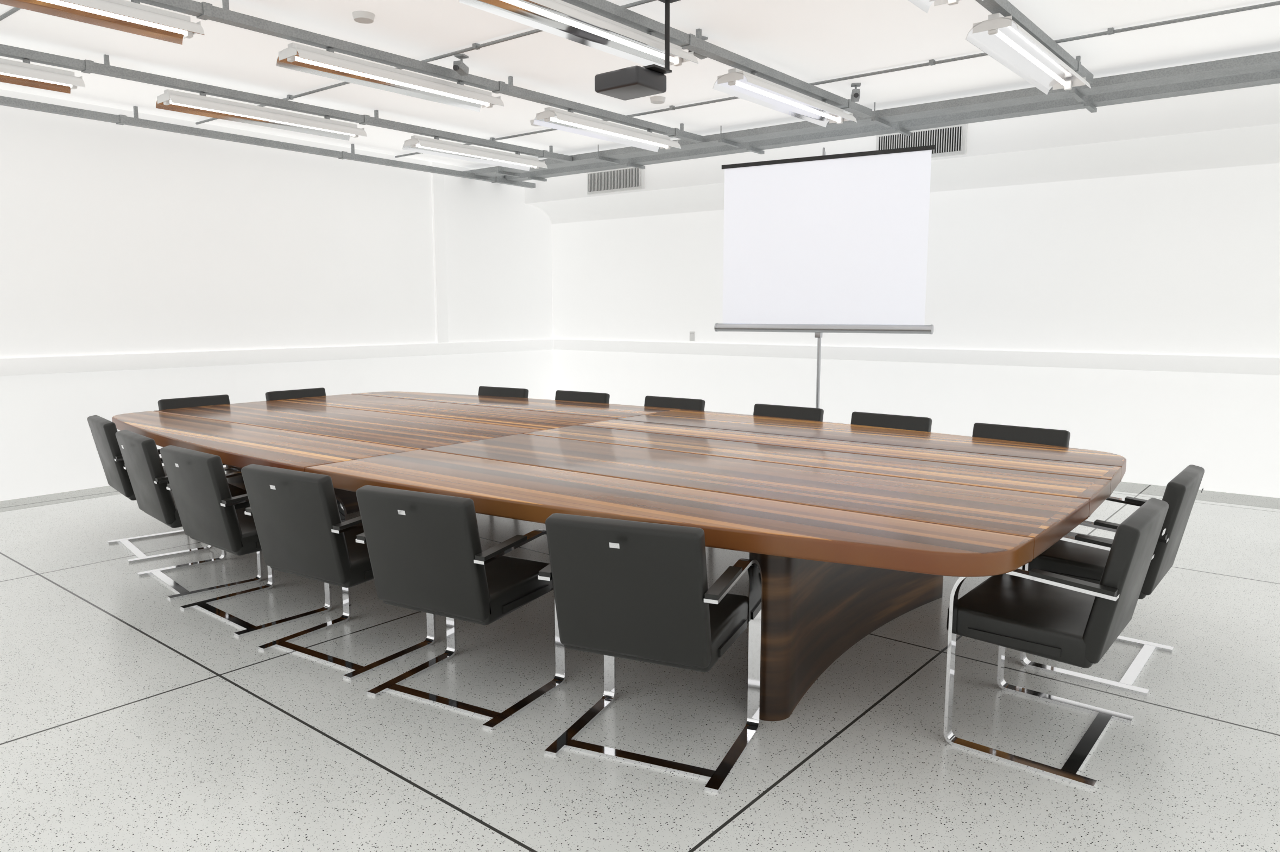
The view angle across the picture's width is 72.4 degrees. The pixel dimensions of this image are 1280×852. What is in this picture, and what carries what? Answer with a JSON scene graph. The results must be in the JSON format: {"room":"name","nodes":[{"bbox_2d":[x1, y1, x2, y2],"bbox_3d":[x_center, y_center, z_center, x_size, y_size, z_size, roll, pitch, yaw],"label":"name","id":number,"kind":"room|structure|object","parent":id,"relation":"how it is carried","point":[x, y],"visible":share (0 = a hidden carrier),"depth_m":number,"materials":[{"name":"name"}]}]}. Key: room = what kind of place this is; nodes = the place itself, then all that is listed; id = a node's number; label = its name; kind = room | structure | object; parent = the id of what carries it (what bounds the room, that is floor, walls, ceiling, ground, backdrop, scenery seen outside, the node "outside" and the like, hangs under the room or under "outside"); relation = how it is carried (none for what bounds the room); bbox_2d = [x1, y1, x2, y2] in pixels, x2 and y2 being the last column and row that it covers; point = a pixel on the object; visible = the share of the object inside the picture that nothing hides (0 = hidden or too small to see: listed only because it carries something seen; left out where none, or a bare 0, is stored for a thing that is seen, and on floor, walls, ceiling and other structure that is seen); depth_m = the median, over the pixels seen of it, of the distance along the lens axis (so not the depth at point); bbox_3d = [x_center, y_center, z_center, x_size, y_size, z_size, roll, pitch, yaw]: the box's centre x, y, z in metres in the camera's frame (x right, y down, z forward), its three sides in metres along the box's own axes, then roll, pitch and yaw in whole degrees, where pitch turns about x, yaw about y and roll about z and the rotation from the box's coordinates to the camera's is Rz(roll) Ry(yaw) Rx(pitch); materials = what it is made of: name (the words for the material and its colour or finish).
{"room":"conference room","nodes":[
{"label":"conference room","id":0,"kind":"room"},
{"bbox_2d":[0,89,553,500],"bbox_3d":[-4.810,-1.060,7.306,0.123,3.220,11.670,6,9,37],"label":"wall","id":1,"kind":"structure","parent":0,"point":[115,239],"depth_m":8.25,"materials":[{"name":"white paint"}]},
{"bbox_2d":[0,338,553,375],"bbox_3d":[-4.745,-0.518,7.325,0.053,0.140,11.668,6,9,37],"label":"trim","id":2,"kind":"structure","parent":1,"relation":"attached to","point":[29,365],"depth_m":8.43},
{"bbox_2d":[430,161,448,342],"bbox_3d":[-2.348,-2.017,10.251,0.040,2.078,0.160,6,9,37],"label":"trim","id":3,"kind":"structure","parent":1,"relation":"attached to","point":[437,180],"depth_m":10.23,"materials":[{"name":"white paint"}]},
{"bbox_2d":[0,470,1279,851],"bbox_3d":[-0.068,1.100,3.643,13.620,0.120,12.770,6,10,39],"label":"floor","id":4,"kind":"structure","parent":0,"point":[132,719],"depth_m":3.17,"materials":[{"name":"tile"}]},
{"bbox_2d":[86,414,212,562],"bbox_3d":[-3.136,0.357,5.590,0.608,0.852,0.625,-6,10,-41],"label":"chair","id":5,"kind":"object","parent":4,"relation":"on","point":[103,430],"visible":0.44,"depth_m":5.37,"materials":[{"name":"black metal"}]},
{"bbox_2d":[115,429,262,600],"bbox_3d":[-2.535,0.446,4.907,0.608,0.852,0.625,-7,10,-43],"label":"chair","id":6,"kind":"object","parent":4,"relation":"on","point":[143,461],"visible":0.62,"depth_m":4.70,"materials":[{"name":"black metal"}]},
{"bbox_2d":[157,394,230,464],"bbox_3d":[-3.260,0.215,6.682,0.608,0.852,0.625,6,9,37],"label":"chair","id":7,"kind":"object","parent":4,"relation":"on","point":[202,401],"visible":0.13,"depth_m":6.73,"materials":[{"name":"black leather"}]},
{"bbox_2d":[159,444,332,637],"bbox_3d":[-1.976,0.515,4.372,0.625,0.852,0.608,6,10,39],"label":"chair","id":8,"kind":"object","parent":4,"relation":"on","point":[199,485],"visible":0.67,"depth_m":4.16,"materials":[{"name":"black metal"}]},
{"bbox_2d":[265,387,325,400],"bbox_3d":[-2.726,0.132,7.325,0.608,0.852,0.625,6,9,37],"label":"chair","id":9,"kind":"object","parent":4,"relation":"on","point":[271,395],"visible":0.09,"depth_m":7.38,"materials":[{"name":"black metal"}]},
{"bbox_2d":[241,463,436,679],"bbox_3d":[-1.342,0.579,3.879,0.625,0.852,0.608,5,9,32],"label":"chair","id":10,"kind":"object","parent":4,"relation":"on","point":[303,529],"visible":0.75,"depth_m":3.67,"materials":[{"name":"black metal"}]},
{"bbox_2d":[355,484,566,730],"bbox_3d":[-0.707,0.636,3.438,0.625,0.852,0.608,4,8,29],"label":"chair","id":11,"kind":"object","parent":4,"relation":"on","point":[426,553],"visible":0.89,"depth_m":3.24,"materials":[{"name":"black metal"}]},
{"bbox_2d":[477,385,528,398],"bbox_3d":[-1.322,0.110,7.490,0.625,0.852,0.608,5,9,32],"label":"chair","id":12,"kind":"object","parent":4,"relation":"on","point":[483,390],"visible":0.12,"depth_m":7.60,"materials":[{"name":"black leather"}]},
{"bbox_2d":[555,389,609,403],"bbox_3d":[-0.612,0.163,7.079,0.625,0.852,0.608,5,9,34],"label":"chair","id":13,"kind":"object","parent":4,"relation":"on","point":[560,395],"visible":0.13,"depth_m":7.18,"materials":[{"name":"black leather"}]},
{"bbox_2d":[111,391,1126,721],"bbox_3d":[-0.627,0.422,5.341,6.104,0.787,3.100,6,9,37],"label":"conference table","id":14,"kind":"object","parent":4,"relation":"on","point":[850,530],"visible":0.88,"depth_m":3.92,"materials":[{"name":"brown wood"}]},
{"bbox_2d":[538,512,762,792],"bbox_3d":[0.042,0.692,3.007,0.625,0.852,0.608,3,8,23],"label":"chair","id":15,"kind":"object","parent":4,"relation":"on","point":[636,590],"visible":1,"depth_m":2.80,"materials":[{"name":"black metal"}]},
{"bbox_2d":[644,395,705,410],"bbox_3d":[0.122,0.227,6.587,0.625,0.852,0.608,5,9,36],"label":"chair","id":16,"kind":"object","parent":4,"relation":"on","point":[687,403],"visible":0.09,"depth_m":6.68,"materials":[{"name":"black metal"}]},
{"bbox_2d":[753,403,823,421],"bbox_3d":[0.886,0.305,5.991,0.625,0.852,0.608,6,9,39],"label":"chair","id":17,"kind":"object","parent":4,"relation":"on","point":[775,410],"visible":0.12,"depth_m":6.08,"materials":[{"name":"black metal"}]},
{"bbox_2d":[714,144,935,407],"bbox_3d":[1.611,-0.919,7.605,1.910,2.863,0.853,4,9,31],"label":"projection screen","id":18,"kind":"object","parent":4,"relation":"on","point":[833,243],"visible":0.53,"depth_m":7.32,"materials":[{"name":"white fabric"}]},
{"bbox_2d":[850,411,931,432],"bbox_3d":[1.451,0.371,5.484,0.625,0.852,0.608,6,10,41],"label":"chair","id":19,"kind":"object","parent":4,"relation":"on","point":[921,423],"visible":0.06,"depth_m":5.57,"materials":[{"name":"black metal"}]},
{"bbox_2d":[943,497,1168,789],"bbox_3d":[1.476,0.682,3.087,0.608,0.852,0.625,6,10,39],"label":"chair","id":20,"kind":"object","parent":4,"relation":"on","point":[1059,617],"visible":0.84,"depth_m":2.96,"materials":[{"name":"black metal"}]},
{"bbox_2d":[1019,464,1204,695],"bbox_3d":[2.037,0.594,3.762,0.608,0.852,0.625,6,10,39],"label":"chair","id":21,"kind":"object","parent":4,"relation":"on","point":[1073,560],"visible":0.58,"depth_m":3.61,"materials":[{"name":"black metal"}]},
{"bbox_2d":[0,0,1279,188],"bbox_3d":[-0.009,-2.061,3.152,12.620,0.162,10.723,6,10,39],"label":"ceiling beams","id":22,"kind":"structure","parent":0,"point":[1260,69],"depth_m":6.62,"materials":[{"name":"grey metal"}]},
{"bbox_2d":[0,58,85,93],"bbox_3d":[-4.216,-2.207,5.178,0.274,0.134,1.560,6,10,39],"label":"fluorescent ceiling light","id":23,"kind":"object","parent":22,"relation":"attached to","point":[26,74],"visible":1,"depth_m":5.59,"materials":[{"name":"white metal"}]},
{"bbox_2d":[0,0,204,45],"bbox_3d":[-2.904,-2.067,4.106,0.274,0.134,1.560,6,10,39],"label":"fluorescent ceiling light","id":24,"kind":"object","parent":22,"relation":"attached to","point":[132,17],"visible":1,"depth_m":4.44,"materials":[{"name":"white metal"}]},
{"bbox_2d":[155,89,367,140],"bbox_3d":[-2.880,-2.415,6.785,0.274,0.134,1.560,6,10,39],"label":"fluorescent ceiling light","id":25,"kind":"object","parent":22,"relation":"attached to","point":[201,105],"visible":1,"depth_m":6.68,"materials":[{"name":"white metal"}]},
{"bbox_2d":[351,10,375,23],"bbox_3d":[-1.610,-2.378,5.094,0.130,0.035,0.130,6,10,39],"label":"smoke detector","id":26,"kind":"object","parent":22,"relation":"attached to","point":[361,17],"visible":1,"depth_m":5.06,"materials":[{"name":"white plastic"}]},
{"bbox_2d":[275,42,504,111],"bbox_3d":[-1.568,-2.276,5.713,0.274,0.134,1.560,6,10,39],"label":"fluorescent ceiling light","id":27,"kind":"object","parent":22,"relation":"attached to","point":[327,63],"visible":1,"depth_m":5.61,"materials":[{"name":"white metal"}]},
{"bbox_2d":[452,53,469,76],"bbox_3d":[-1.212,-2.438,5.894,0.070,0.122,0.137,3,8,19],"label":"security camera","id":28,"kind":"object","parent":22,"relation":"attached to","point":[459,66],"visible":0.99,"depth_m":5.88,"materials":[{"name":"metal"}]},
{"bbox_2d":[402,135,547,171],"bbox_3d":[-1.544,-2.624,8.392,0.274,0.134,1.560,6,10,39],"label":"fluorescent ceiling light","id":29,"kind":"object","parent":22,"relation":"attached to","point":[435,146],"visible":1,"depth_m":8.30,"materials":[{"name":"white metal"}]},
{"bbox_2d":[530,119,540,126],"bbox_3d":[-0.934,-2.747,7.934,0.130,0.035,0.130,6,10,39],"label":"smoke detector","id":30,"kind":"object","parent":22,"relation":"attached to","point":[531,121],"visible":0.4,"depth_m":7.91,"materials":[{"name":"white plastic"}]},
{"bbox_2d":[458,0,698,67],"bbox_3d":[-0.257,-2.137,4.640,0.274,0.134,1.560,6,10,39],"label":"fluorescent ceiling light","id":31,"kind":"object","parent":22,"relation":"attached to","point":[559,18],"visible":0.94,"depth_m":4.64,"materials":[{"name":"white metal"}]},
{"bbox_2d":[533,106,681,152],"bbox_3d":[-0.233,-2.485,7.320,0.274,0.134,1.560,6,10,39],"label":"fluorescent ceiling light","id":32,"kind":"object","parent":22,"relation":"attached to","point":[568,121],"visible":1,"depth_m":7.22,"materials":[{"name":"white metal"}]},
{"bbox_2d":[594,0,681,100],"bbox_3d":[-0.014,-2.118,4.876,0.400,0.494,0.296,6,10,39],"label":"ceiling projector","id":33,"kind":"object","parent":22,"relation":"hanging from","point":[636,81],"depth_m":4.83,"materials":[{"name":"black plastic"}]},
{"bbox_2d":[649,96,665,103],"bbox_3d":[0.144,-2.636,7.079,0.130,0.035,0.130,6,10,39],"label":"smoke detector","id":34,"kind":"object","parent":22,"relation":"attached to","point":[654,99],"visible":1,"depth_m":7.04,"materials":[{"name":"white plastic"}]},
{"bbox_2d":[688,35,708,59],"bbox_3d":[0.365,-2.389,5.516,0.137,0.122,0.070,-6,10,-40],"label":"security camera","id":35,"kind":"object","parent":22,"relation":"attached to","point":[701,57],"visible":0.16,"depth_m":5.52,"materials":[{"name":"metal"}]},
{"bbox_2d":[712,67,856,127],"bbox_3d":[1.079,-2.345,6.247,0.274,0.134,1.560,6,10,39],"label":"fluorescent ceiling light","id":36,"kind":"object","parent":22,"relation":"attached to","point":[738,83],"visible":1,"depth_m":6.15,"materials":[{"name":"white metal"}]},
{"bbox_2d":[850,82,860,102],"bbox_3d":[1.638,-2.535,6.637,0.070,0.122,0.137,1,8,9],"label":"security camera","id":37,"kind":"object","parent":22,"relation":"attached to","point":[855,95],"visible":1,"depth_m":6.62,"materials":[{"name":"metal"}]},
{"bbox_2d":[524,83,1279,224],"bbox_3d":[3.607,-2.453,7.669,12.518,0.550,0.500,6,9,37],"label":"bulkhead","id":38,"kind":"structure","parent":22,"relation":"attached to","point":[1238,127],"depth_m":7.61,"materials":[{"name":"white paint"}]},
{"bbox_2d":[587,165,644,194],"bbox_3d":[-0.296,-2.896,10.303,0.840,0.270,0.064,6,9,37],"label":"air vent","id":39,"kind":"object","parent":38,"relation":"attached to","point":[627,178],"visible":0.86,"depth_m":10.27,"materials":[{"name":"white metal"}]},
{"bbox_2d":[875,123,967,158],"bbox_3d":[2.588,-2.608,8.084,0.840,0.270,0.064,6,9,37],"label":"air vent","id":40,"kind":"object","parent":38,"relation":"attached to","point":[948,140],"visible":0.64,"depth_m":7.98,"materials":[{"name":"white metal"}]},
{"bbox_2d":[908,0,983,13],"bbox_3d":[1.017,-2.002,3.600,0.274,0.134,1.560,6,10,39],"label":"fluorescent ceiling light","id":41,"kind":"object","parent":22,"relation":"attached to","point":[924,5],"visible":1,"depth_m":4.22,"materials":[{"name":"white metal"}]},
{"bbox_2d":[965,13,1091,94],"bbox_3d":[2.353,-2.210,5.207,0.274,0.134,1.560,6,10,39],"label":"fluorescent ceiling light","id":42,"kind":"object","parent":22,"relation":"attached to","point":[999,37],"visible":1,"depth_m":5.12,"materials":[{"name":"white metal"}]},
{"bbox_2d":[0,0,1279,169],"bbox_3d":[-0.068,-2.212,3.213,13.620,0.120,12.770,6,10,39],"label":"ceiling","id":43,"kind":"structure","parent":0,"point":[808,41],"depth_m":5.84,"materials":[{"name":"paint"}]},
{"bbox_2d":[551,162,1279,497],"bbox_3d":[3.796,-1.161,8.084,12.520,3.220,0.122,6,9,37],"label":"wall","id":44,"kind":"structure","parent":0,"point":[1186,262],"depth_m":8.10,"materials":[{"name":"white paint"}]},
{"bbox_2d":[689,331,695,341],"bbox_3d":[0.627,-1.075,10.489,0.075,0.115,0.013,6,9,37],"label":"power outlet","id":45,"kind":"object","parent":44,"relation":"attached to","point":[692,333],"visible":1,"depth_m":10.48,"materials":[{"name":"white plastic"}]},
{"bbox_2d":[553,338,1279,375],"bbox_3d":[3.764,-0.615,8.075,12.473,0.140,0.050,6,9,37],"label":"trim","id":46,"kind":"structure","parent":44,"relation":"attached to","point":[1262,365],"depth_m":8.51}
]}

